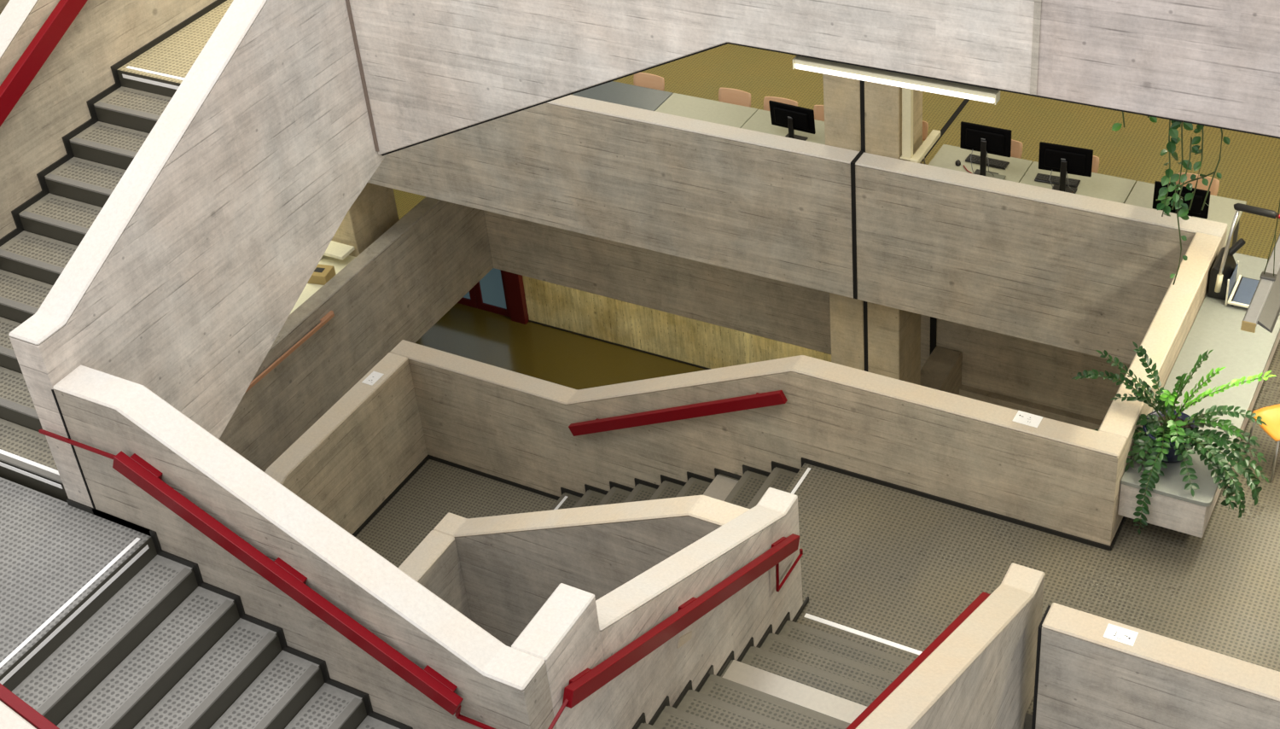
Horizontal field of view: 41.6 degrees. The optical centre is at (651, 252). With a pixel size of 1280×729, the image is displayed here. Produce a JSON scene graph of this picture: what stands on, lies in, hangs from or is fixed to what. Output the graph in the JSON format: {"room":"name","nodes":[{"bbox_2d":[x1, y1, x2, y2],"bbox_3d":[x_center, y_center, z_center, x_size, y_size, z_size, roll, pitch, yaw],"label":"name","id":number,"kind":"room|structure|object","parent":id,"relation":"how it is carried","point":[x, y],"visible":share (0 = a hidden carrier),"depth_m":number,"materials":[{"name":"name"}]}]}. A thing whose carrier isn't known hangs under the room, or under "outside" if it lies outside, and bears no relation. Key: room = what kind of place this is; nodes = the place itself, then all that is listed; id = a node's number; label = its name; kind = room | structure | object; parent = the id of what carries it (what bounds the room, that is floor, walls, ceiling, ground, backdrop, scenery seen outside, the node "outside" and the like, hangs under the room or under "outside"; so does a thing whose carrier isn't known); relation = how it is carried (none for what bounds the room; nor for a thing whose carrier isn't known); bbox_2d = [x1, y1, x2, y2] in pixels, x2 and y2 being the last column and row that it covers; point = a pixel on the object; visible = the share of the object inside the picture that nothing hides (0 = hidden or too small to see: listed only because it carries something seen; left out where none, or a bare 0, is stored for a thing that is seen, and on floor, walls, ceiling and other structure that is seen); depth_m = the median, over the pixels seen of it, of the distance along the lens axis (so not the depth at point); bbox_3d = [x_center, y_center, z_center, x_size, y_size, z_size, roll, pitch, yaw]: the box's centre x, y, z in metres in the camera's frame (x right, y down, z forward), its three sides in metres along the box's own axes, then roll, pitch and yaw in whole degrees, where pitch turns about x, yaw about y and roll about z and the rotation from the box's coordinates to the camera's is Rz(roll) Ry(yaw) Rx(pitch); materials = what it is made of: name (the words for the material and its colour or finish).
{"room":"stairwell","nodes":[
{"label":"stairwell","id":0,"kind":"room"},
{"bbox_2d":[0,0,9,11],"bbox_3d":[-9.783,-3.328,24.749,0.300,11.700,25.000,13,38,26],"label":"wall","id":1,"kind":"structure","parent":0,"point":[2,2],"depth_m":24.76,"materials":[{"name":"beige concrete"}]},
{"bbox_2d":[0,477,151,675],"bbox_3d":[-5.799,1.836,11.292,5.080,0.280,1.740,13,38,26],"label":"floor","id":2,"kind":"structure","parent":0,"point":[50,548],"depth_m":10.61,"materials":[{"name":"grey rubber"}]},
{"bbox_2d":[0,0,226,502],"bbox_3d":[-3.509,-0.326,12.763,1.820,1.695,5.512,13,38,26],"label":"flight","id":3,"kind":"object","parent":2,"relation":"on","point":[52,224],"visible":0.34,"depth_m":12.42,"materials":[{"name":"rubber"}]},
{"bbox_2d":[0,0,216,238],"bbox_3d":[-4.490,-0.600,13.026,0.248,3.500,5.900,13,38,26],"label":"parapet","id":4,"kind":"object","parent":3,"relation":"attached to","point":[104,32],"visible":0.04,"depth_m":12.59,"materials":[{"name":"beige concrete"}]},
{"bbox_2d":[0,0,87,126],"bbox_3d":[-4.706,-0.995,12.033,0.116,1.622,3.162,13,38,26],"label":"handrail","id":5,"kind":"object","parent":4,"relation":"attached to","point":[58,22],"visible":1,"depth_m":12.21,"materials":[{"name":"red metal"}]},
{"bbox_2d":[8,0,386,507],"bbox_3d":[-2.930,-0.041,11.695,0.258,3.468,3.540,13,38,26],"label":"parapet","id":6,"kind":"object","parent":3,"relation":"attached to","point":[187,276],"visible":0.78,"depth_m":11.34,"materials":[{"name":"concrete"}]},
{"bbox_2d":[52,364,556,728],"bbox_3d":[-2.028,2.795,10.832,3.270,4.100,0.248,13,38,26],"label":"parapet","id":7,"kind":"object","parent":2,"relation":"on","point":[500,685],"visible":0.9,"depth_m":10.08,"materials":[{"name":"grey concrete"}]},
{"bbox_2d":[51,389,95,509],"bbox_3d":[-3.643,1.262,10.630,0.012,1.010,0.008,13,38,26],"label":"trim","id":8,"kind":"structure","parent":7,"relation":"attached to","point":[52,390],"depth_m":10.62,"materials":[{"name":"grey concrete"}]},
{"bbox_2d":[66,498,149,535],"bbox_3d":[-3.499,1.706,10.852,0.730,0.045,0.014,13,38,26],"label":"baseboard","id":9,"kind":"structure","parent":7,"relation":"attached to","point":[70,502],"depth_m":10.93,"materials":[{"name":"black rubber"}]},
{"bbox_2d":[38,428,495,728],"bbox_3d":[-2.306,1.958,10.168,3.460,1.293,0.111,13,38,26],"label":"handrail","id":10,"kind":"object","parent":7,"relation":"attached to","point":[429,682],"visible":1,"depth_m":10.04,"materials":[{"name":"red metal"}]},
{"bbox_2d":[116,0,233,83],"bbox_3d":[-2.779,-1.722,13.548,1.820,0.280,2.350,13,38,26],"label":"floor","id":11,"kind":"structure","parent":0,"point":[176,55],"depth_m":13.23,"materials":[{"name":"beige rubber"}]},
{"bbox_2d":[393,188,425,219],"bbox_3d":[-3.480,2.712,19.945,17.460,0.260,18.000,13,38,26],"label":"floor","id":12,"kind":"structure","parent":0,"point":[405,201],"depth_m":24.92,"materials":[{"name":"carpet"}]},
{"bbox_2d":[289,255,355,314],"bbox_3d":[-4.814,0.878,21.982,1.270,0.740,2.300,13,38,26],"label":"table","id":13,"kind":"object","parent":12,"relation":"on","point":[310,288],"visible":0.05,"depth_m":22.18,"materials":[{"name":"laminate"}]},
{"bbox_2d":[307,263,335,285],"bbox_3d":[-4.328,0.287,21.996,0.300,0.142,0.260,6,35,17],"label":"box","id":14,"kind":"object","parent":13,"relation":"on","point":[322,274],"visible":0.69,"depth_m":21.92,"materials":[{"name":"brown cardboard"}]},
{"bbox_2d":[323,240,354,260],"bbox_3d":[-4.234,-0.012,22.334,0.600,0.170,0.320,13,38,26],"label":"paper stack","id":15,"kind":"object","parent":13,"relation":"on","point":[337,250],"visible":0.45,"depth_m":22.19,"materials":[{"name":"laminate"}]},
{"bbox_2d":[219,196,493,471],"bbox_3d":[-5.319,2.569,19.889,0.248,1.700,12.300,13,38,26],"label":"parapet","id":16,"kind":"object","parent":12,"relation":"on","point":[404,282],"visible":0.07,"depth_m":21.89,"materials":[{"name":"grey concrete"}]},
{"bbox_2d":[245,310,334,391],"bbox_3d":[-4.460,1.216,20.616,0.076,0.084,1.805,13,38,26],"label":"handrail","id":17,"kind":"object","parent":16,"relation":"attached to","point":[328,316],"visible":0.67,"depth_m":20.65,"materials":[{"name":"orange wood"}]},
{"bbox_2d":[331,182,399,256],"bbox_3d":[-4.015,-0.697,22.559,0.700,2.580,0.920,13,38,26],"label":"concrete column","id":18,"kind":"structure","parent":12,"relation":"on","point":[374,212],"depth_m":22.38,"materials":[{"name":"beige concrete"}]},
{"bbox_2d":[355,459,557,567],"bbox_3d":[-2.632,3.587,15.983,1.720,0.280,4.310,13,38,26],"label":"floor","id":19,"kind":"structure","parent":0,"point":[438,489],"depth_m":17.14,"materials":[{"name":"rubber"}]},
{"bbox_2d":[264,352,427,534],"bbox_3d":[-3.804,3.957,16.062,0.248,3.468,5.710,13,38,26],"label":"parapet","id":20,"kind":"object","parent":19,"relation":"on","point":[360,450],"visible":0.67,"depth_m":16.70,"materials":[{"name":"beige concrete"}]},
{"bbox_2d":[361,371,383,385],"bbox_3d":[-2.784,1.256,16.814,0.130,0.002,0.200,13,38,26],"label":"paper sheet","id":21,"kind":"object","parent":20,"relation":"on","point":[374,376],"visible":1,"depth_m":16.81,"materials":[{"name":"white paper"}]},
{"bbox_2d":[351,454,429,536],"bbox_3d":[-2.823,2.661,17.102,0.014,0.045,1.950,13,38,26],"label":"baseboard","id":22,"kind":"structure","parent":20,"relation":"attached to","point":[418,467],"depth_m":17.30,"materials":[{"name":"black rubber"}]},
{"bbox_2d":[398,529,471,620],"bbox_3d":[-2.514,5.843,14.767,0.248,5.770,3.960,13,38,26],"label":"parapet","id":23,"kind":"object","parent":19,"relation":"on","point":[434,563],"visible":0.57,"depth_m":14.46,"materials":[{"name":"grey concrete"}]},
{"bbox_2d":[429,454,810,510],"bbox_3d":[-0.846,2.607,15.745,4.600,1.715,1.910,13,38,26],"label":"flight","id":24,"kind":"object","parent":19,"relation":"on","point":[746,491],"visible":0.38,"depth_m":15.81,"materials":[{"name":"rubber"}]},
{"bbox_2d":[415,302,705,389],"bbox_3d":[-0.094,6.603,18.804,26.000,0.240,15.600,13,38,26],"label":"floor","id":25,"kind":"structure","parent":0,"point":[565,358],"depth_m":26.38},
{"bbox_2d":[0,700,36,728],"bbox_3d":[-2.996,6.110,11.127,4.700,9.560,0.248,13,38,26],"label":"parapet","id":26,"kind":"object","parent":25,"relation":"on","point":[9,718],"visible":1,"depth_m":8.76,"materials":[{"name":"concrete"}]},
{"bbox_2d":[0,683,59,728],"bbox_3d":[-2.755,2.873,8.851,2.866,1.416,0.111,13,38,26],"label":"handrail","id":27,"kind":"object","parent":26,"relation":"attached to","point":[8,697],"visible":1,"depth_m":8.95,"materials":[{"name":"red metal"}]},
{"bbox_2d":[822,73,922,384],"bbox_3d":[2.440,-0.140,18.423,0.830,10.940,0.670,13,38,26],"label":"concrete column","id":28,"kind":"structure","parent":25,"relation":"on","point":[866,116],"depth_m":18.46,"materials":[{"name":"beige concrete"}]},
{"bbox_2d":[0,11,1279,728],"bbox_3d":[3.235,-2.250,21.208,26.000,0.300,18.600,13,38,26],"label":"floor","id":29,"kind":"structure","parent":0,"point":[888,563],"depth_m":14.03,"materials":[{"name":"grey rubber"}]},
{"bbox_2d":[433,494,750,646],"bbox_3d":[-0.330,4.567,15.313,3.040,6.920,0.248,13,38,26],"label":"parapet","id":30,"kind":"object","parent":29,"relation":"on","point":[511,564],"visible":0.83,"depth_m":13.91,"materials":[{"name":"grey concrete"}]},
{"bbox_2d":[572,81,673,110],"bbox_3d":[-0.406,-1.430,19.582,1.092,0.740,0.850,13,38,26],"label":"desk","id":31,"kind":"object","parent":29,"relation":"on","point":[613,92],"visible":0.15,"depth_m":19.48,"materials":[{"name":"grey laminate"}]},
{"bbox_2d":[633,72,664,90],"bbox_3d":[-0.096,-1.643,19.800,0.423,0.805,0.458,14,38,27],"label":"shell chair","id":32,"kind":"object","parent":29,"relation":"on","point":[642,79],"visible":0.19,"depth_m":19.77,"materials":[{"name":"brown wood"}]},
{"bbox_2d":[655,93,757,127],"bbox_3d":[0.550,-1.202,19.099,1.082,0.740,0.850,13,38,26],"label":"desk","id":33,"kind":"object","parent":29,"relation":"on","point":[699,108],"visible":0.3,"depth_m":19.02,"materials":[{"name":"grey laminate"}]},
{"bbox_2d":[718,87,751,107],"bbox_3d":[0.887,-1.415,19.313,0.423,0.805,0.458,14,38,27],"label":"shell chair","id":34,"kind":"object","parent":29,"relation":"on","point":[736,96],"visible":0.25,"depth_m":19.28,"materials":[{"name":"beige wood"}]},
{"bbox_2d":[389,339,1126,545],"bbox_3d":[0.628,1.979,15.793,7.390,2.920,0.238,13,38,26],"label":"parapet","id":35,"kind":"object","parent":29,"relation":"on","point":[509,425],"visible":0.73,"depth_m":14.90,"materials":[{"name":"beige concrete"}]},
{"bbox_2d":[568,389,787,436],"bbox_3d":[0.201,1.470,15.467,2.348,1.235,0.112,13,38,26],"label":"handrail","id":36,"kind":"object","parent":35,"relation":"attached to","point":[774,398],"visible":1,"depth_m":15.35,"materials":[{"name":"red paint"}]},
{"bbox_2d":[805,459,1110,550],"bbox_3d":[2.566,2.145,14.423,2.730,0.045,0.014,13,38,26],"label":"baseboard","id":37,"kind":"structure","parent":35,"relation":"attached to","point":[979,510],"depth_m":14.38,"materials":[{"name":"black rubber"}]},
{"bbox_2d":[1012,410,1043,427],"bbox_3d":[3.063,1.358,13.720,0.210,0.002,0.150,14,38,27],"label":"paper sheet","id":38,"kind":"object","parent":35,"relation":"on","point":[1026,418],"visible":1,"depth_m":13.72,"materials":[{"name":"white paper"}]},
{"bbox_2d":[631,596,912,728],"bbox_3d":[1.145,3.347,11.726,1.710,1.675,3.380,13,38,26],"label":"flight","id":39,"kind":"object","parent":29,"relation":"on","point":[797,676],"visible":0.84,"depth_m":12.15,"materials":[{"name":"rubber"}]},
{"bbox_2d":[511,487,802,728],"bbox_3d":[0.222,2.829,11.866,0.248,3.330,3.350,13,38,26],"label":"parapet","id":40,"kind":"object","parent":39,"relation":"attached to","point":[573,631],"visible":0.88,"depth_m":11.28,"materials":[{"name":"concrete"}]},
{"bbox_2d":[547,533,802,728],"bbox_3d":[0.245,2.547,11.433,0.111,1.718,3.496,13,38,26],"label":"handrail","id":41,"kind":"object","parent":40,"relation":"attached to","point":[582,685],"visible":1,"depth_m":11.13,"materials":[{"name":"red metal"}]},
{"bbox_2d":[676,630,692,647],"bbox_3d":[0.224,2.638,11.491,0.011,0.140,0.200,13,38,26],"label":"tab","id":42,"kind":"object","parent":40,"relation":"attached to","point":[683,639],"visible":1,"depth_m":11.48,"materials":[{"name":"beige paper"}]},
{"bbox_2d":[763,96,797,110],"bbox_3d":[1.401,-1.292,19.053,0.423,0.805,0.458,12,38,25],"label":"shell chair","id":43,"kind":"object","parent":29,"relation":"on","point":[766,106],"visible":0.16,"depth_m":19.02,"materials":[{"name":"beige wood"}]},
{"bbox_2d":[741,109,825,144],"bbox_3d":[1.501,-0.975,18.619,1.082,0.740,0.850,13,38,26],"label":"desk","id":44,"kind":"object","parent":29,"relation":"on","point":[760,121],"visible":0.16,"depth_m":18.56,"materials":[{"name":"grey laminate"}]},
{"bbox_2d":[768,100,815,140],"bbox_3d":[1.520,-1.398,18.174,0.530,0.449,0.220,15,39,28],"label":"monitor","id":45,"kind":"object","parent":44,"relation":"on","point":[792,117],"visible":0.79,"depth_m":18.11,"materials":[{"name":"black plastic"}]},
{"bbox_2d":[367,94,1227,364],"bbox_3d":[0.779,-0.608,18.552,10.640,1.725,0.264,13,38,26],"label":"parapet","id":46,"kind":"object","parent":29,"relation":"on","point":[1079,273],"visible":0.7,"depth_m":17.85,"materials":[{"name":"concrete"}]},
{"bbox_2d":[900,87,940,162],"bbox_3d":[2.612,-2.812,16.311,0.200,4.200,0.650,13,38,26],"label":"post","id":47,"kind":"object","parent":46,"relation":"on","point":[907,94],"visible":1,"depth_m":17.13,"materials":[{"name":"paint"}]},
{"bbox_2d":[813,104,824,121],"bbox_3d":[1.942,-1.176,18.799,0.423,0.805,0.458,11,37,24],"label":"shell chair","id":48,"kind":"object","parent":29,"relation":"on","point":[818,110],"visible":0.06,"depth_m":18.82,"materials":[{"name":"beige wood"}]},
{"bbox_2d":[803,613,922,655],"bbox_3d":[1.937,3.079,13.156,1.620,0.004,0.042,13,38,26],"label":"trim","id":49,"kind":"structure","parent":29,"relation":"on","point":[806,615],"depth_m":13.29,"materials":[{"name":"white paint"}]},
{"bbox_2d":[922,120,928,164],"bbox_3d":[2.758,-1.019,18.444,0.423,0.805,0.458,13,38,26],"label":"shell chair","id":50,"kind":"object","parent":29,"relation":"on","point":[925,125],"visible":0.08,"depth_m":18.33,"materials":[{"name":"beige wood"}]},
{"bbox_2d":[922,98,970,161],"bbox_3d":[5.434,-3.487,22.709,0.060,0.286,13.080,13,38,26],"label":"trim","id":51,"kind":"structure","parent":29,"relation":"on","point":[964,102],"depth_m":19.85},
{"bbox_2d":[855,563,1044,728],"bbox_3d":[1.834,4.386,11.370,0.248,6.235,4.060,13,38,26],"label":"parapet","id":52,"kind":"object","parent":29,"relation":"on","point":[981,675],"visible":1,"depth_m":11.10,"materials":[{"name":"grey concrete"}]},
{"bbox_2d":[845,591,990,728],"bbox_3d":[1.615,2.706,10.579,0.111,1.531,3.125,13,38,26],"label":"handrail","id":53,"kind":"object","parent":52,"relation":"attached to","point":[951,627],"visible":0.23,"depth_m":10.79,"materials":[{"name":"red paint"}]},
{"bbox_2d":[928,144,1032,182],"bbox_3d":[3.369,-0.529,17.675,0.982,0.740,0.850,13,38,26],"label":"desk","id":54,"kind":"object","parent":29,"relation":"on","point":[946,157],"visible":0.3,"depth_m":17.61,"materials":[{"name":"grey laminate"}]},
{"bbox_2d":[954,159,960,166],"bbox_3d":[3.204,-0.943,17.617,0.060,0.035,0.104,-1,34,8],"label":"computer mouse","id":55,"kind":"object","parent":54,"relation":"on","point":[957,163],"visible":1,"depth_m":17.59,"materials":[{"name":"black plastic"}]},
{"bbox_2d":[960,121,1011,175],"bbox_3d":[3.401,-1.023,17.198,0.530,0.600,0.220,13,38,26],"label":"monitor","id":56,"kind":"object","parent":54,"relation":"on","point":[984,139],"visible":0.77,"depth_m":17.10,"materials":[{"name":"black plastic"}]},
{"bbox_2d":[965,153,1009,168],"bbox_3d":[3.503,-0.950,17.593,0.440,0.025,0.140,15,39,28],"label":"keyboard","id":57,"kind":"object","parent":54,"relation":"on","point":[974,159],"visible":0.83,"depth_m":17.57,"materials":[{"name":"black plastic"}]},
{"bbox_2d":[985,171,1006,179],"bbox_3d":[3.502,-0.773,17.312,0.240,0.012,0.140,13,38,26],"label":"document tray","id":58,"kind":"object","parent":54,"relation":"on","point":[988,174],"visible":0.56,"depth_m":17.31,"materials":[{"name":"plastic"}]},
{"bbox_2d":[1010,139,1023,158],"bbox_3d":[3.671,-0.763,17.925,0.423,0.805,0.458,13,38,25],"label":"shell chair","id":59,"kind":"object","parent":29,"relation":"on","point":[1016,146],"visible":0.11,"depth_m":17.82,"materials":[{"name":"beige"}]},
{"bbox_2d":[1019,161,1136,203],"bbox_3d":[4.273,-0.313,17.218,1.072,0.740,0.850,13,38,26],"label":"desk","id":60,"kind":"object","parent":29,"relation":"on","point":[1101,186],"visible":0.27,"depth_m":17.08,"materials":[{"name":"grey laminate"}]},
{"bbox_2d":[1034,173,1080,187],"bbox_3d":[4.136,-0.735,17.178,0.440,0.025,0.140,11,37,24],"label":"keyboard","id":61,"kind":"object","parent":60,"relation":"on","point":[1042,177],"visible":0.8,"depth_m":17.16,"materials":[{"name":"black plastic"}]},
{"bbox_2d":[1038,141,1093,193],"bbox_3d":[4.128,-0.825,16.848,0.530,0.540,0.220,11,37,23],"label":"monitor","id":62,"kind":"object","parent":60,"relation":"on","point":[1064,160],"visible":0.85,"depth_m":16.77,"materials":[{"name":"black plastic"}]},
{"bbox_2d":[1091,155,1099,173],"bbox_3d":[4.379,-0.594,17.567,0.423,0.805,0.458,14,38,27],"label":"shell chair","id":63,"kind":"object","parent":29,"relation":"on","point":[1095,159],"visible":0.06,"depth_m":17.44,"materials":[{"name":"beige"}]},
{"bbox_2d":[1035,602,1279,728],"bbox_3d":[4.561,4.724,12.098,3.740,4.420,0.248,13,38,26],"label":"parapet","id":64,"kind":"object","parent":29,"relation":"on","point":[1088,679],"visible":1,"depth_m":11.46,"materials":[{"name":"grey concrete"}]},
{"bbox_2d":[1031,605,1050,728],"bbox_3d":[2.921,4.348,12.948,0.026,4.370,0.225,13,38,26],"label":"trim","id":65,"kind":"structure","parent":64,"relation":"attached to","point":[1039,630],"depth_m":11.88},
{"bbox_2d":[1103,622,1138,645],"bbox_3d":[3.195,2.604,11.475,0.205,0.002,0.135,13,38,26],"label":"paper sheet","id":66,"kind":"object","parent":64,"relation":"on","point":[1128,637],"visible":1,"depth_m":11.47,"materials":[{"name":"white paper"}]},
{"bbox_2d":[1124,180,1246,246],"bbox_3d":[5.220,-0.087,16.740,1.082,0.740,0.850,13,38,26],"label":"desk","id":67,"kind":"object","parent":29,"relation":"on","point":[1220,209],"visible":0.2,"depth_m":16.66,"materials":[{"name":"grey laminate"}]},
{"bbox_2d":[1152,180,1210,218],"bbox_3d":[5.149,-0.496,16.395,0.530,0.330,0.220,13,38,26],"label":"monitor","id":68,"kind":"object","parent":67,"relation":"on","point":[1195,210],"visible":0.44,"depth_m":16.33,"materials":[{"name":"black plastic"}]},
{"bbox_2d":[1175,172,1219,195],"bbox_3d":[5.439,-0.334,17.023,0.423,0.805,0.458,13,38,26],"label":"shell chair","id":69,"kind":"object","parent":29,"relation":"on","point":[1215,183],"visible":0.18,"depth_m":16.96,"materials":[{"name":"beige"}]},
{"bbox_2d":[1117,252,1279,537],"bbox_3d":[4.968,1.255,14.847,0.710,0.655,3.560,13,38,26],"label":"counter","id":70,"kind":"object","parent":29,"relation":"on","point":[1216,327],"visible":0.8,"depth_m":14.46,"materials":[{"name":"concrete"}]},
{"bbox_2d":[1071,341,1276,534],"bbox_3d":[4.122,1.470,13.492,1.628,1.528,0.802,13,38,26],"label":"potted plant","id":71,"kind":"object","parent":70,"relation":"on","point":[1168,434],"visible":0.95,"depth_m":13.43,"materials":[{"name":"green plant"}]},
{"bbox_2d":[1224,260,1239,305],"bbox_3d":[5.308,0.271,15.406,0.018,0.301,0.394,13,38,26],"label":"panel","id":72,"kind":"object","parent":70,"relation":"on","point":[1230,283],"visible":1,"depth_m":15.39,"materials":[{"name":"white plastic"}]},
{"bbox_2d":[1227,274,1259,308],"bbox_3d":[5.486,0.386,15.418,0.322,0.068,0.472,13,38,26],"label":"document tray","id":73,"kind":"object","parent":70,"relation":"on","point":[1242,294],"visible":0.66,"depth_m":15.42,"materials":[{"name":"white plastic"}]},
{"bbox_2d":[1207,203,1279,300],"bbox_3d":[5.354,-0.066,15.296,0.534,0.973,0.423,1,34,10],"label":"desk lamp","id":74,"kind":"object","parent":70,"relation":"on","point":[1224,264],"visible":0.98,"depth_m":15.33,"materials":[{"name":"black plastic"}]},
{"bbox_2d":[1244,403,1279,482],"bbox_3d":[5.399,1.475,14.323,0.458,0.805,0.423,-12,34,-10],"label":"shell chair","id":75,"kind":"object","parent":29,"relation":"on","point":[1270,415],"visible":0.84,"depth_m":14.32,"materials":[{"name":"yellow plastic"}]},
{"bbox_2d":[522,275,831,368],"bbox_3d":[2.808,1.094,24.031,11.040,2.620,0.300,13,38,26],"label":"wall","id":76,"kind":"structure","parent":0,"point":[677,337],"depth_m":25.83,"materials":[{"name":"wood"}]},
{"bbox_2d":[457,267,510,317],"bbox_3d":[-2.963,-0.123,26.816,1.440,2.500,0.152,13,38,26],"label":"door","id":77,"kind":"structure","parent":76,"relation":"in","point":[491,293],"depth_m":27.21,"materials":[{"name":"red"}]},
{"bbox_2d":[503,270,529,324],"bbox_3d":[-2.154,-0.035,26.509,0.280,2.560,0.400,13,38,26],"label":"trim","id":78,"kind":"structure","parent":76,"relation":"attached to","point":[514,282],"depth_m":26.80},
{"bbox_2d":[528,320,710,369],"bbox_3d":[2.839,2.249,24.638,11.040,0.030,0.015,13,38,26],"label":"baseboard","id":79,"kind":"structure","parent":76,"relation":"attached to","point":[531,321],"depth_m":26.31,"materials":[{"name":"black rubber"}]},
{"bbox_2d":[483,210,1130,420],"bbox_3d":[2.144,0.528,21.836,10.220,1.700,0.250,13,38,26],"label":"wall","id":80,"kind":"structure","parent":0,"point":[790,313],"depth_m":22.34,"materials":[{"name":"beige concrete"}]},
{"bbox_2d":[349,0,1279,155],"bbox_3d":[3.731,-1.241,8.611,13.600,4.497,0.240,13,38,26],"label":"wall","id":81,"kind":"structure","parent":0,"point":[432,68],"depth_m":10.13,"materials":[{"name":"concrete"}]},
{"bbox_2d":[345,0,379,151],"bbox_3d":[-2.257,-2.609,11.502,0.025,4.450,0.015,13,38,26],"label":"trim","id":82,"kind":"structure","parent":81,"relation":"attached to","point":[347,2],"depth_m":12.37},
{"bbox_2d":[381,42,1279,155],"bbox_3d":[3.861,0.015,9.451,13.590,1.490,0.195,13,38,26],"label":"trim","id":83,"kind":"structure","parent":81,"relation":"attached to","point":[706,49],"depth_m":10.37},
{"bbox_2d":[792,55,1000,104],"bbox_3d":[1.470,-1.053,10.233,1.316,0.069,0.076,13,38,26],"label":"strip light","id":84,"kind":"object","parent":81,"relation":"attached to","point":[980,94],"visible":0.92,"depth_m":10.19,"materials":[{"name":"beige paint"}]},
{"bbox_2d":[1029,0,1041,94],"bbox_3d":[2.079,-2.159,8.886,0.040,3.010,0.008,13,38,26],"label":"trim","id":85,"kind":"structure","parent":81,"relation":"attached to","point":[1037,12],"depth_m":9.55,"materials":[{"name":"grey concrete"}]},
{"bbox_2d":[920,346,962,395],"bbox_3d":[3.537,2.150,21.154,0.350,1.620,1.040,13,38,26],"label":"wall","id":86,"kind":"structure","parent":0,"point":[942,369],"depth_m":20.83,"materials":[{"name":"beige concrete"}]},
{"bbox_2d":[959,384,1102,430],"bbox_3d":[5.181,2.917,21.279,3.430,2.260,0.100,13,38,26],"label":"wall","id":87,"kind":"structure","parent":0,"point":[966,391],"depth_m":20.84,"materials":[{"name":"beige concrete"}]},
{"bbox_2d":[929,316,936,355],"bbox_3d":[3.512,0.939,21.019,0.080,1.700,0.015,13,38,26],"label":"trim","id":88,"kind":"structure","parent":87,"relation":"attached to","point":[933,320],"depth_m":21.07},
{"bbox_3d":[2.833,-6.952,18.191,26.000,0.540,18.360,13,38,26],"label":"ceiling","id":89,"kind":"structure","parent":0,"visible":0},
{"bbox_2d":[1240,201,1279,332],"bbox_3d":[5.121,-1.533,12.618,0.210,2.640,4.062,13,38,26],"label":"pendant light","id":90,"kind":"object","parent":89,"relation":"hanging from","point":[1263,310],"visible":1,"depth_m":12.13,"materials":[{"name":"metal"}]},
{"bbox_3d":[-0.232,4.023,9.740,2.080,0.280,2.450,13,38,26],"label":"floor","id":91,"kind":"structure","parent":0,"visible":0},
{"bbox_2d":[0,508,413,728],"bbox_3d":[-2.471,3.150,9.993,3.424,1.655,1.740,13,38,26],"label":"flight","id":92,"kind":"object","parent":91,"relation":"on","point":[155,644],"visible":1,"depth_m":10.32,"materials":[{"name":"rubber"}]},
{"bbox_3d":[5.302,-0.962,8.384,10.540,0.005,0.660,13,38,26],"label":"ledge","id":93,"kind":"object","parent":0,"visible":0},
{"bbox_2d":[1111,111,1230,285],"bbox_3d":[3.108,-0.781,9.977,0.900,2.191,0.370,13,38,26],"label":"vine","id":94,"kind":"object","parent":93,"relation":"on","point":[1177,200],"visible":0.51,"depth_m":10.05,"materials":[{"name":"green plant"}]},
{"bbox_3d":[5.736,3.147,18.337,0.230,5.048,7.060,13,38,26],"label":"wall","id":95,"kind":"structure","parent":0,"visible":0},
{"bbox_2d":[1109,516,1126,551],"bbox_3d":[3.906,2.276,14.028,0.014,0.045,0.600,13,38,26],"label":"baseboard","id":96,"kind":"structure","parent":95,"relation":"attached to","point":[1124,517],"depth_m":13.94,"materials":[{"name":"black rubber"}]},
{"bbox_2d":[1098,232,1221,527],"bbox_3d":[4.512,1.355,15.068,0.238,1.720,3.130,13,38,26],"label":"parapet","id":97,"kind":"object","parent":95,"relation":"on","point":[1163,341],"visible":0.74,"depth_m":14.62,"materials":[{"name":"beige concrete"}]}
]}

